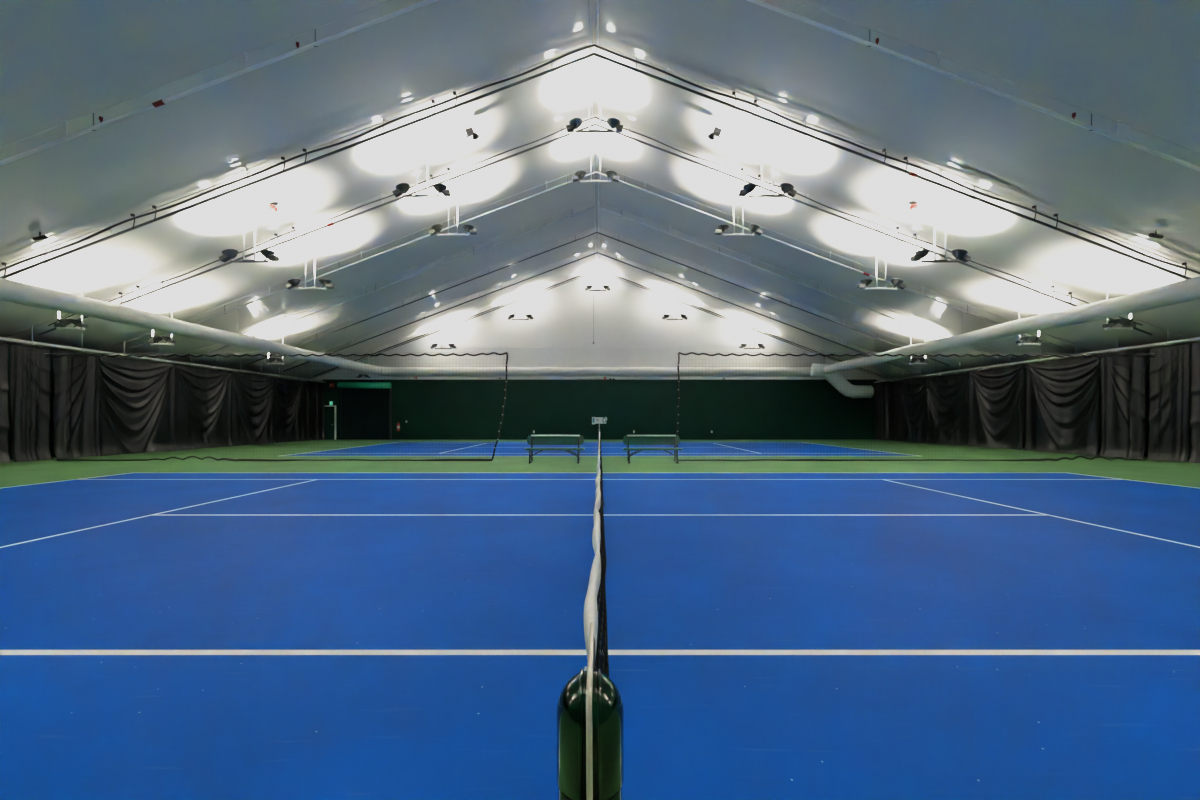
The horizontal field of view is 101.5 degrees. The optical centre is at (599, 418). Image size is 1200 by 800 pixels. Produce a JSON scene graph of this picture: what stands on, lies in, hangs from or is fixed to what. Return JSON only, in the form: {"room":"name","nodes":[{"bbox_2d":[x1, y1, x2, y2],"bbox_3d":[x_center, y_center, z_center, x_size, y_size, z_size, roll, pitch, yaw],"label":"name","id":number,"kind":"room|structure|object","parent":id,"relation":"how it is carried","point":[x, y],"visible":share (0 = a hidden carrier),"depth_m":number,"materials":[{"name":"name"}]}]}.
{"room":"sports hall","nodes":[
{"label":"sports hall","id":0,"kind":"room"},
{"bbox_2d":[7,344,304,459],"bbox_3d":[-19.700,-0.560,15.225,0.001,3.860,35.050,0,0,0],"label":"wall","id":1,"kind":"structure","parent":0,"point":[51,396],"depth_m":17.57,"materials":[{"name":"black fabric"}]},
{"bbox_2d":[306,271,889,437],"bbox_3d":[0.000,-4.255,32.750,39.400,11.250,0.001,0,0,0],"label":"wall","id":2,"kind":"structure","parent":0,"point":[626,315],"depth_m":32.75,"materials":[{"name":"paint"}]},
{"bbox_2d":[324,405,335,439],"bbox_3d":[-18.129,0.233,32.661,1.042,2.275,0.127,0,0,0],"label":"door","id":3,"kind":"structure","parent":2,"relation":"in","point":[330,412],"depth_m":32.67,"materials":[{"name":"black metal"}]},
{"bbox_2d":[337,382,391,439],"bbox_3d":[-15.620,-0.530,32.505,3.480,3.800,0.410,0,0,0],"label":"roller shutter","id":4,"kind":"object","parent":2,"relation":"attached to","point":[364,406],"visible":0.99,"depth_m":32.66,"materials":[{"name":"metal"}]},
{"bbox_2d":[337,382,391,387],"bbox_3d":[-15.620,-2.230,32.500,3.440,0.400,0.400,0,0,0],"label":"hood","id":5,"kind":"object","parent":4,"relation":"attached to","point":[340,384],"depth_m":32.34,"materials":[{"name":"green"}]},
{"bbox_2d":[323,438,876,439],"bbox_3d":[0.000,1.310,32.725,37.000,0.120,0.050,0,0,0],"label":"baseboard","id":6,"kind":"structure","parent":2,"relation":"attached to","point":[336,438],"depth_m":32.70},
{"bbox_2d":[323,380,876,380],"bbox_3d":[0.000,-2.590,32.720,37.000,0.090,0.060,0,0,0],"label":"trim","id":7,"kind":"structure","parent":2,"relation":"attached to","point":[323,380],"depth_m":32.69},
{"bbox_2d":[398,362,801,362],"bbox_3d":[0.000,-3.780,32.738,27.000,0.040,0.020,0,0,0],"label":"trim","id":8,"kind":"structure","parent":2,"relation":"attached to","point":[398,362],"depth_m":32.73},
{"bbox_2d":[428,347,771,347],"bbox_3d":[0.000,-4.780,32.738,23.000,0.030,0.020,0,0,0],"label":"trim","id":9,"kind":"structure","parent":2,"relation":"attached to","point":[428,347],"depth_m":32.73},
{"bbox_2d":[336,433,874,433],"bbox_3d":[0.000,0.950,32.738,37.000,0.050,0.024,0,0,0],"label":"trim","id":10,"kind":"structure","parent":2,"relation":"attached to","point":[336,433],"depth_m":32.73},
{"bbox_2d":[0,439,1199,799],"bbox_3d":[0.000,1.370,15.225,39.400,0.001,35.050,0,0,0],"label":"floor","id":11,"kind":"structure","parent":0,"point":[192,628],"depth_m":3.42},
{"bbox_2d":[45,352,507,460],"bbox_3d":[-10.525,-0.399,15.942,15.060,3.571,0.220,0,0,0],"label":"net","id":12,"kind":"object","parent":11,"relation":"on","point":[410,353],"visible":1,"depth_m":15.95,"materials":[{"name":"black fabric"}]},
{"bbox_2d":[524,435,584,463],"bbox_3d":[-1.410,0.931,15.330,1.868,0.865,0.820,0,0,0],"label":"park bench","id":13,"kind":"object","parent":11,"relation":"on","point":[532,440],"visible":1,"depth_m":15.48,"materials":[{"name":"metal"}]},
{"bbox_2d":[557,668,623,799],"bbox_3d":[-0.012,0.840,0.600,0.149,1.060,0.149,0,0,0],"label":"net post","id":14,"kind":"object","parent":11,"relation":"on","point":[607,704],"visible":0.98,"depth_m":0.57,"materials":[{"name":"metal"}]},
{"bbox_2d":[584,431,608,799],"bbox_3d":[0.017,0.833,6.999,0.098,1.057,12.894,0,0,0],"label":"net","id":15,"kind":"object","parent":14,"relation":"attached to","point":[596,586],"visible":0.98,"depth_m":1.02,"materials":[{"name":"white fabric"}]},
{"bbox_2d":[622,435,682,463],"bbox_3d":[1.630,0.931,15.330,1.868,0.865,0.820,0,0,0],"label":"park bench","id":16,"kind":"object","parent":11,"relation":"on","point":[628,440],"visible":1,"depth_m":15.48,"materials":[{"name":"green metal"}]},
{"bbox_2d":[676,352,1154,460],"bbox_3d":[10.265,-0.404,15.944,15.575,3.561,0.229,0,0,0],"label":"net","id":17,"kind":"object","parent":11,"relation":"on","point":[679,353],"visible":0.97,"depth_m":15.95,"materials":[{"name":"black fabric"}]},
{"bbox_3d":[-0.012,0.840,13.380,0.149,1.060,0.149,0,0,0],"label":"net post","id":18,"kind":"object","parent":11,"relation":"on","visible":0},
{"bbox_2d":[592,417,606,430],"bbox_3d":[-0.008,0.130,13.352,0.420,0.380,0.075,0,0,0],"label":"score keeper","id":19,"kind":"object","parent":18,"relation":"attached to","point":[595,420],"visible":1,"depth_m":13.35,"materials":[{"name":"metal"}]},
{"bbox_2d":[0,0,1199,381],"bbox_3d":[0.000,-6.128,15.225,39.400,7.503,35.050,0,0,0],"label":"ceiling","id":20,"kind":"structure","parent":0,"point":[1136,63],"depth_m":12.89,"materials":[{"name":"fabric"}]},
{"bbox_2d":[32,232,47,240],"bbox_3d":[-13.971,-4.554,12.225,0.299,0.224,0.086,0,0,0],"label":"camera","id":21,"kind":"object","parent":20,"relation":"attached to","point":[39,237],"visible":1,"depth_m":12.20,"materials":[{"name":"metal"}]},
{"bbox_2d":[54,276,87,329],"bbox_3d":[-15.220,-3.340,14.100,0.810,1.550,0.336,0,0,0],"label":"light fixture","id":22,"kind":"object","parent":20,"relation":"hanging from","point":[61,324],"visible":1,"depth_m":14.07,"materials":[{"name":"metal"}]},
{"bbox_2d":[149,300,175,344],"bbox_3d":[-15.220,-3.340,17.050,0.810,1.550,0.336,0,0,0],"label":"light fixture","id":23,"kind":"object","parent":20,"relation":"hanging from","point":[155,339],"visible":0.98,"depth_m":17.01,"materials":[{"name":"metal"}]},
{"bbox_2d":[0,325,325,382],"bbox_3d":[-18.345,-2.705,15.245,0.190,0.629,34.890,0,0,0],"label":"rail","id":24,"kind":"object","parent":20,"relation":"hanging from","point":[32,342],"visible":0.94,"depth_m":19.14,"materials":[{"name":"white metal"}]},
{"bbox_2d":[0,343,10,462],"bbox_3d":[-18.235,-0.544,13.600,0.222,3.769,3.000,0,0,0],"label":"curtain","id":25,"kind":"object","parent":24,"relation":"hanging from","point":[4,425],"visible":1,"depth_m":15.02,"materials":[{"name":"fabric"}]},
{"bbox_2d":[10,343,51,461],"bbox_3d":[-18.242,-0.544,15.705,0.216,3.769,1.071,0,0,0],"label":"curtain","id":26,"kind":"object","parent":24,"relation":"hanging from","point":[29,376],"visible":0.98,"depth_m":15.68,"materials":[{"name":"fabric"}]},
{"bbox_2d":[53,348,101,458],"bbox_3d":[-18.223,-0.544,17.100,0.252,3.769,1.480,0,0,0],"label":"curtain","id":27,"kind":"object","parent":24,"relation":"hanging from","point":[70,379],"visible":0.9,"depth_m":17.10,"materials":[{"name":"fabric"}]},
{"bbox_2d":[99,356,176,455],"bbox_3d":[-18.252,-0.544,19.440,0.272,3.769,3.122,0,0,0],"label":"curtain","id":28,"kind":"object","parent":24,"relation":"hanging from","point":[126,421],"visible":0.97,"depth_m":19.23,"materials":[{"name":"fabric"}]},
{"bbox_2d":[174,364,232,449],"bbox_3d":[-18.252,-0.544,22.615,0.252,3.769,3.170,0,0,0],"label":"curtain","id":29,"kind":"object","parent":24,"relation":"hanging from","point":[206,417],"visible":0.96,"depth_m":22.58,"materials":[{"name":"fabric"}]},
{"bbox_2d":[230,372,273,445],"bbox_3d":[-18.249,-0.544,25.765,0.240,3.769,3.070,0,0,0],"label":"curtain","id":30,"kind":"object","parent":24,"relation":"hanging from","point":[241,404],"visible":0.95,"depth_m":25.68,"materials":[{"name":"fabric"}]},
{"bbox_2d":[273,377,304,442],"bbox_3d":[-18.241,-0.544,28.765,0.265,3.769,2.870,0,0,0],"label":"curtain","id":31,"kind":"object","parent":24,"relation":"hanging from","point":[292,405],"visible":0.94,"depth_m":28.80,"materials":[{"name":"fabric"}]},
{"bbox_2d":[304,382,325,440],"bbox_3d":[-18.224,-0.544,31.315,0.256,3.769,2.170,0,0,0],"label":"curtain","id":32,"kind":"object","parent":24,"relation":"hanging from","point":[314,425],"visible":0.98,"depth_m":31.38,"materials":[{"name":"fabric"}]},
{"bbox_2d":[0,278,380,373],"bbox_3d":[-14.201,-3.685,14.813,0.596,1.769,34.035,0,0,0],"label":"air duct","id":33,"kind":"object","parent":20,"relation":"hanging from","point":[10,291],"visible":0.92,"depth_m":15.02,"materials":[{"name":"metal"}]},
{"bbox_2d":[375,367,810,376],"bbox_3d":[0.000,-3.090,31.814,28.997,0.624,1.287,0,0,0],"label":"duct","id":34,"kind":"object","parent":33,"relation":"attached to","point":[385,371],"visible":0.91,"depth_m":31.88,"materials":[{"name":"metal"}]},
{"bbox_2d":[811,363,873,397],"bbox_3d":[15.204,-2.408,30.855,3.647,2.239,0.936,0,0,4],"label":"duct","id":35,"kind":"object","parent":34,"relation":"attached to","point":[844,386],"visible":0.8,"depth_m":30.53,"materials":[{"name":"white metal"}]},
{"bbox_2d":[219,208,279,262],"bbox_3d":[-10.096,-5.278,14.100,1.639,1.559,0.395,0,0,0],"label":"light fixture","id":36,"kind":"object","parent":20,"relation":"hanging from","point":[228,254],"visible":1,"depth_m":14.07,"materials":[{"name":"white metal"}]},
{"bbox_2d":[268,204,277,212],"bbox_3d":[-9.620,-6.194,14.419,0.235,0.230,0.226,0,0,0],"label":"beacon","id":37,"kind":"object","parent":20,"relation":"attached to","point":[272,208],"visible":1,"depth_m":14.36,"materials":[{"name":"white plastic"}]},
{"bbox_2d":[266,331,284,363],"bbox_3d":[-15.220,-3.340,23.000,0.810,1.550,0.336,0,0,0],"label":"light fixture","id":38,"kind":"object","parent":20,"relation":"hanging from","point":[270,360],"visible":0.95,"depth_m":22.96,"materials":[{"name":"metal"}]},
{"bbox_2d":[285,245,334,289],"bbox_3d":[-10.096,-5.278,17.050,1.639,1.559,0.395,0,0,0],"label":"light fixture","id":39,"kind":"object","parent":20,"relation":"hanging from","point":[292,282],"visible":1,"depth_m":17.02,"materials":[{"name":"white metal"}]},
{"bbox_2d":[357,355,369,378],"bbox_3d":[-15.220,-3.340,31.550,0.810,1.550,0.336,0,0,0],"label":"light fixture","id":40,"kind":"object","parent":20,"relation":"hanging from","point":[360,375],"visible":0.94,"depth_m":31.49,"materials":[{"name":"white metal"}]},
{"bbox_2d":[392,143,450,197],"bbox_3d":[-5.126,-7.157,14.100,1.639,1.559,0.395,0,0,0],"label":"light fixture","id":41,"kind":"object","parent":20,"relation":"hanging from","point":[402,188],"visible":1,"depth_m":14.07,"materials":[{"name":"white metal"}]},
{"bbox_2d":[430,325,455,348],"bbox_3d":[-10.096,-5.278,31.550,1.639,1.559,0.395,0,0,0],"label":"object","id":42,"kind":"object","parent":20,"relation":"hanging from","point":[436,344],"visible":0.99,"depth_m":31.51,"materials":[{"name":"white metal"}]},
{"bbox_2d":[429,190,476,235],"bbox_3d":[-5.126,-7.157,17.050,1.639,1.559,0.395,0,0,0],"label":"light fixture","id":43,"kind":"object","parent":20,"relation":"hanging from","point":[437,228],"visible":0.99,"depth_m":17.02,"materials":[{"name":"white metal"}]},
{"bbox_2d":[465,118,478,139],"bbox_3d":[-3.621,-8.231,13.902,0.377,0.624,0.195,0,0,0],"label":"speaker","id":44,"kind":"object","parent":20,"relation":"attached to","point":[469,131],"visible":1,"depth_m":13.89},
{"bbox_2d":[508,296,532,319],"bbox_3d":[-5.126,-7.157,31.550,1.639,1.559,0.395,0,0,0],"label":"light fixture","id":45,"kind":"object","parent":20,"relation":"hanging from","point":[512,315],"visible":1,"depth_m":31.49,"materials":[{"name":"white"}]},
{"bbox_2d":[593,293,593,343],"bbox_3d":[-0.430,-6.680,32.650,0.100,3.400,0.095,0,0,0],"label":"pull cord","id":46,"kind":"object","parent":20,"relation":"hanging from","point":[593,293],"visible":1,"depth_m":32.64,"materials":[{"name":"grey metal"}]},
{"bbox_2d":[589,0,599,272],"bbox_3d":[-0.150,-9.795,15.225,0.236,0.056,34.950,0,0,0],"label":"trim","id":47,"kind":"structure","parent":20,"relation":"attached to","point":[597,1],"depth_m":14.80,"materials":[{"name":"white metal"}]},
{"bbox_2d":[566,78,622,132],"bbox_3d":[-0.150,-9.015,14.100,1.636,1.559,0.395,0,0,0],"label":"light fixture","id":48,"kind":"object","parent":20,"relation":"hanging from","point":[575,123],"visible":1,"depth_m":14.07,"materials":[{"name":"white metal"}]},
{"bbox_2d":[292,264,897,379],"bbox_3d":[0.000,-6.083,31.070,39.208,7.479,0.021,0,0,0],"label":"trim","id":49,"kind":"structure","parent":20,"relation":"attached to","point":[597,264],"depth_m":31.06,"materials":[{"name":"grey metal"}]},
{"bbox_2d":[38,123,1151,334],"bbox_3d":[-0.150,-6.119,15.820,35.924,6.851,0.095,0,0,0],"label":"pipe","id":50,"kind":"object","parent":20,"relation":"hanging from","point":[595,124],"visible":1,"depth_m":15.80,"materials":[{"name":"grey metal"}]},
{"bbox_2d":[48,117,1141,325],"bbox_3d":[-0.137,-5.764,15.770,40.656,7.926,0.050,0,0,0],"label":"power cable","id":51,"kind":"object","parent":20,"relation":"attached to","point":[448,169],"visible":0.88,"depth_m":15.75,"materials":[{"name":"metal"}]},
{"bbox_2d":[572,137,618,181],"bbox_3d":[-0.150,-9.015,17.050,1.636,1.559,0.395,0,0,0],"label":"light fixture","id":52,"kind":"object","parent":20,"relation":"hanging from","point":[579,174],"visible":1,"depth_m":17.02,"materials":[{"name":"white metal"}]},
{"bbox_2d":[0,53,1191,279],"bbox_3d":[-0.150,-6.119,12.770,35.924,6.851,0.095,0,0,0],"label":"pipe","id":53,"kind":"object","parent":20,"relation":"hanging from","point":[384,132],"visible":1,"depth_m":12.74,"materials":[{"name":"grey metal"}]},
{"bbox_2d":[129,171,1062,348],"bbox_3d":[-0.150,-6.119,18.870,35.924,6.851,0.095,0,0,0],"label":"pipe","id":54,"kind":"object","parent":20,"relation":"hanging from","point":[567,182],"visible":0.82,"depth_m":18.84,"materials":[{"name":"grey metal"}]},
{"bbox_2d":[195,206,997,358],"bbox_3d":[-0.150,-6.119,21.920,35.924,6.851,0.095,0,0,0],"label":"pipe","id":55,"kind":"object","parent":20,"relation":"hanging from","point":[719,252],"visible":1,"depth_m":21.89,"materials":[{"name":"grey metal"}]},
{"bbox_2d":[244,232,949,365],"bbox_3d":[-0.150,-6.119,24.970,35.924,6.851,0.095,0,0,0],"label":"pipe","id":56,"kind":"object","parent":20,"relation":"hanging from","point":[575,240],"visible":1,"depth_m":24.94,"materials":[{"name":"grey metal"}]},
{"bbox_2d":[258,247,936,375],"bbox_3d":[0.000,-6.083,28.020,39.208,7.479,0.021,0,0,0],"label":"trim","id":57,"kind":"structure","parent":20,"relation":"attached to","point":[597,247],"depth_m":28.01,"materials":[{"name":"grey metal"}]},
{"bbox_2d":[283,252,911,371],"bbox_3d":[-0.150,-6.119,28.020,35.924,6.851,0.095,0,0,0],"label":"pipe","id":58,"kind":"object","parent":20,"relation":"hanging from","point":[596,252],"visible":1,"depth_m":27.99,"materials":[{"name":"grey metal"}]},
{"bbox_2d":[314,269,880,376],"bbox_3d":[-0.150,-6.119,31.070,35.924,6.851,0.095,0,0,0],"label":"pipe","id":59,"kind":"object","parent":20,"relation":"hanging from","point":[511,301],"visible":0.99,"depth_m":31.04,"materials":[{"name":"grey metal"}]},
{"bbox_2d":[585,267,609,290],"bbox_3d":[-0.150,-9.015,31.550,1.636,1.559,0.395,0,0,0],"label":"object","id":60,"kind":"object","parent":20,"relation":"hanging from","point":[589,286],"visible":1,"depth_m":31.52,"materials":[{"name":"white metal"}]},
{"bbox_2d":[165,199,1030,363],"bbox_3d":[0.000,-6.083,21.920,39.208,7.479,0.021,0,0,0],"label":"trim","id":61,"kind":"structure","parent":20,"relation":"attached to","point":[596,199],"depth_m":21.91,"materials":[{"name":"grey metal"}]},
{"bbox_2d":[218,226,978,370],"bbox_3d":[0.000,-6.083,24.970,39.208,7.479,0.021,0,0,0],"label":"trim","id":62,"kind":"structure","parent":20,"relation":"attached to","point":[596,226],"depth_m":24.96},
{"bbox_2d":[0,0,1199,153],"bbox_3d":[0.000,-6.083,9.720,39.208,7.479,0.021,0,0,0],"label":"trim","id":63,"kind":"structure","parent":20,"relation":"attached to","point":[389,0],"depth_m":9.71,"materials":[{"name":"grey metal"}]},
{"bbox_2d":[0,42,1199,271],"bbox_3d":[0.000,-6.083,12.770,39.208,7.479,0.021,0,0,0],"label":"trim","id":64,"kind":"structure","parent":20,"relation":"attached to","point":[593,42],"depth_m":12.76,"materials":[{"name":"metal"}]},
{"bbox_2d":[0,0,1199,171],"bbox_3d":[-0.150,-6.119,9.720,35.926,6.855,0.095,0,0,0],"label":"ceiling beam","id":65,"kind":"structure","parent":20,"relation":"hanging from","point":[876,46],"depth_m":9.70,"materials":[{"name":"grey metal"}]},
{"bbox_2d":[0,44,1199,276],"bbox_3d":[-0.151,-6.358,12.720,35.220,6.749,0.050,0,0,0],"label":"power cable","id":66,"kind":"object","parent":20,"relation":"attached to","point":[1035,211],"visible":1,"depth_m":12.70,"materials":[{"name":"metal"}]},
{"bbox_2d":[102,164,1100,354],"bbox_3d":[0.000,-6.083,18.870,39.208,7.479,0.021,0,0,0],"label":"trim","id":67,"kind":"structure","parent":20,"relation":"attached to","point":[595,164],"depth_m":18.86,"materials":[{"name":"grey metal"}]},
{"bbox_2d":[5,115,1198,342],"bbox_3d":[0.000,-6.083,15.820,39.208,7.479,0.021,0,0,0],"label":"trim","id":68,"kind":"structure","parent":20,"relation":"attached to","point":[593,115],"depth_m":15.81,"materials":[{"name":"grey metal"}]},
{"bbox_2d":[662,296,687,319],"bbox_3d":[4.826,-7.157,31.550,1.639,1.559,0.395,0,0,0],"label":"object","id":69,"kind":"object","parent":20,"relation":"hanging from","point":[666,315],"visible":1,"depth_m":31.52,"materials":[{"name":"white metal"}]},
{"bbox_2d":[708,118,721,139],"bbox_3d":[3.261,-8.253,13.940,0.377,0.624,0.195,0,0,0],"label":"speaker","id":70,"kind":"object","parent":20,"relation":"attached to","point":[717,131],"visible":1,"depth_m":13.93},
{"bbox_2d":[715,190,762,235],"bbox_3d":[4.826,-7.157,17.050,1.639,1.559,0.395,0,0,0],"label":"light fixture","id":71,"kind":"object","parent":20,"relation":"hanging from","point":[753,228],"visible":0.97,"depth_m":17.03,"materials":[{"name":"white metal"}]},
{"bbox_2d":[739,325,764,348],"bbox_3d":[9.796,-5.278,31.550,1.639,1.559,0.395,0,0,0],"label":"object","id":72,"kind":"object","parent":20,"relation":"hanging from","point":[759,344],"visible":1,"depth_m":31.51,"materials":[{"name":"white metal"}]},
{"bbox_2d":[738,143,796,197],"bbox_3d":[4.826,-7.157,14.100,1.639,1.559,0.395,0,0,0],"label":"light fixture","id":73,"kind":"object","parent":20,"relation":"hanging from","point":[786,188],"visible":1,"depth_m":14.07,"materials":[{"name":"white metal"}]},
{"bbox_2d":[857,245,905,289],"bbox_3d":[9.796,-5.278,17.050,1.639,1.559,0.395,0,0,0],"label":"light fixture","id":74,"kind":"object","parent":20,"relation":"hanging from","point":[896,282],"visible":1,"depth_m":17.02,"materials":[{"name":"white metal"}]},
{"bbox_2d":[909,203,918,211],"bbox_3d":[9.244,-6.225,14.421,0.235,0.230,0.226,0,0,0],"label":"beacon","id":75,"kind":"object","parent":20,"relation":"attached to","point":[914,207],"visible":1,"depth_m":14.36,"materials":[{"name":"white plastic"}]},
{"bbox_2d":[909,331,927,363],"bbox_3d":[14.940,-3.340,23.000,0.810,1.550,0.336,0,0,0],"label":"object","id":76,"kind":"object","parent":20,"relation":"hanging from","point":[923,360],"visible":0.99,"depth_m":22.96,"materials":[{"name":"metal"}]},
{"bbox_2d":[910,208,970,262],"bbox_3d":[9.796,-5.278,14.100,1.639,1.559,0.395,0,0,0],"label":"light fixture","id":77,"kind":"object","parent":20,"relation":"hanging from","point":[960,254],"visible":1,"depth_m":14.07,"materials":[{"name":"white metal"}]},
{"bbox_2d":[821,277,1199,373],"bbox_3d":[14.200,-3.628,14.811,0.599,1.656,34.038,0,0,0],"label":"air duct","id":78,"kind":"object","parent":20,"relation":"hanging from","point":[1186,290],"visible":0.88,"depth_m":15.02,"materials":[{"name":"metal"}]},
{"bbox_2d":[1016,300,1042,344],"bbox_3d":[14.940,-3.340,17.050,0.810,1.550,0.336,0,0,0],"label":"light fixture","id":79,"kind":"object","parent":20,"relation":"hanging from","point":[1036,339],"visible":1,"depth_m":17.02,"materials":[{"name":"metal"}]},
{"bbox_2d":[874,329,1199,382],"bbox_3d":[18.345,-2.648,15.245,0.190,0.516,34.890,0,0,0],"label":"rail","id":80,"kind":"object","parent":20,"relation":"hanging from","point":[1167,342],"visible":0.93,"depth_m":19.21,"materials":[{"name":"white metal"}]},
{"bbox_2d":[874,382,895,440],"bbox_3d":[18.189,-0.544,31.315,0.313,3.769,2.171,0,0,0],"label":"curtain","id":81,"kind":"object","parent":80,"relation":"hanging from","point":[885,408],"visible":0.94,"depth_m":31.18,"materials":[{"name":"fabric"}]},
{"bbox_2d":[894,377,927,442],"bbox_3d":[18.276,-0.544,28.765,0.280,3.769,2.870,0,0,0],"label":"curtain","id":82,"kind":"object","parent":80,"relation":"hanging from","point":[911,409],"visible":0.99,"depth_m":28.73,"materials":[{"name":"fabric"}]},
{"bbox_2d":[926,372,968,445],"bbox_3d":[18.257,-0.544,25.764,0.248,3.769,3.072,0,0,1],"label":"curtain","id":83,"kind":"object","parent":80,"relation":"hanging from","point":[948,406],"visible":0.95,"depth_m":25.67,"materials":[{"name":"fabric"}]},
{"bbox_2d":[968,365,1023,449],"bbox_3d":[18.233,-0.544,22.615,0.286,3.769,3.170,0,0,0],"label":"curtain","id":84,"kind":"object","parent":80,"relation":"hanging from","point":[995,420],"visible":0.98,"depth_m":22.52,"materials":[{"name":"fabric"}]},
{"bbox_2d":[1024,355,1099,455],"bbox_3d":[18.257,-0.544,19.440,0.244,3.769,3.120,0,0,0],"label":"curtain","id":85,"kind":"object","parent":80,"relation":"hanging from","point":[1080,424],"visible":0.94,"depth_m":19.27,"materials":[{"name":"fabric"}]},
{"bbox_2d":[1099,348,1145,458],"bbox_3d":[18.193,-0.544,17.100,0.305,3.769,1.480,0,0,0],"label":"curtain","id":86,"kind":"object","parent":80,"relation":"hanging from","point":[1116,408],"visible":0.91,"depth_m":17.13,"materials":[{"name":"fabric"}]},
{"bbox_2d":[1147,342,1189,461],"bbox_3d":[18.236,-0.544,15.705,0.227,3.769,1.072,0,0,0],"label":"curtain","id":87,"kind":"object","parent":80,"relation":"hanging from","point":[1169,418],"visible":1,"depth_m":15.73,"materials":[{"name":"fabric"}]},
{"bbox_2d":[1189,343,1199,462],"bbox_3d":[18.250,-0.544,13.600,0.238,3.769,3.002,0,0,0],"label":"curtain","id":88,"kind":"object","parent":80,"relation":"hanging from","point":[1195,388],"visible":1,"depth_m":15.01,"materials":[{"name":"fabric"}]},
{"bbox_2d":[1102,276,1135,329],"bbox_3d":[14.940,-3.340,14.100,0.810,1.550,0.336,0,0,0],"label":"light fixture","id":89,"kind":"object","parent":20,"relation":"hanging from","point":[1127,323],"visible":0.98,"depth_m":14.06,"materials":[{"name":"metal"}]},
{"bbox_2d":[1148,230,1163,238],"bbox_3d":[13.694,-4.545,12.068,0.299,0.224,0.086,0,0,0],"label":"camera","id":90,"kind":"object","parent":20,"relation":"attached to","point":[1153,235],"visible":1,"depth_m":12.04,"materials":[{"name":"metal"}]},
{"bbox_2d":[926,348,1191,459],"bbox_3d":[19.700,-0.503,15.225,0.001,3.747,35.050,0,0,0],"label":"wall","id":91,"kind":"structure","parent":0,"point":[1147,357],"depth_m":17.66,"materials":[{"name":"black fabric"}]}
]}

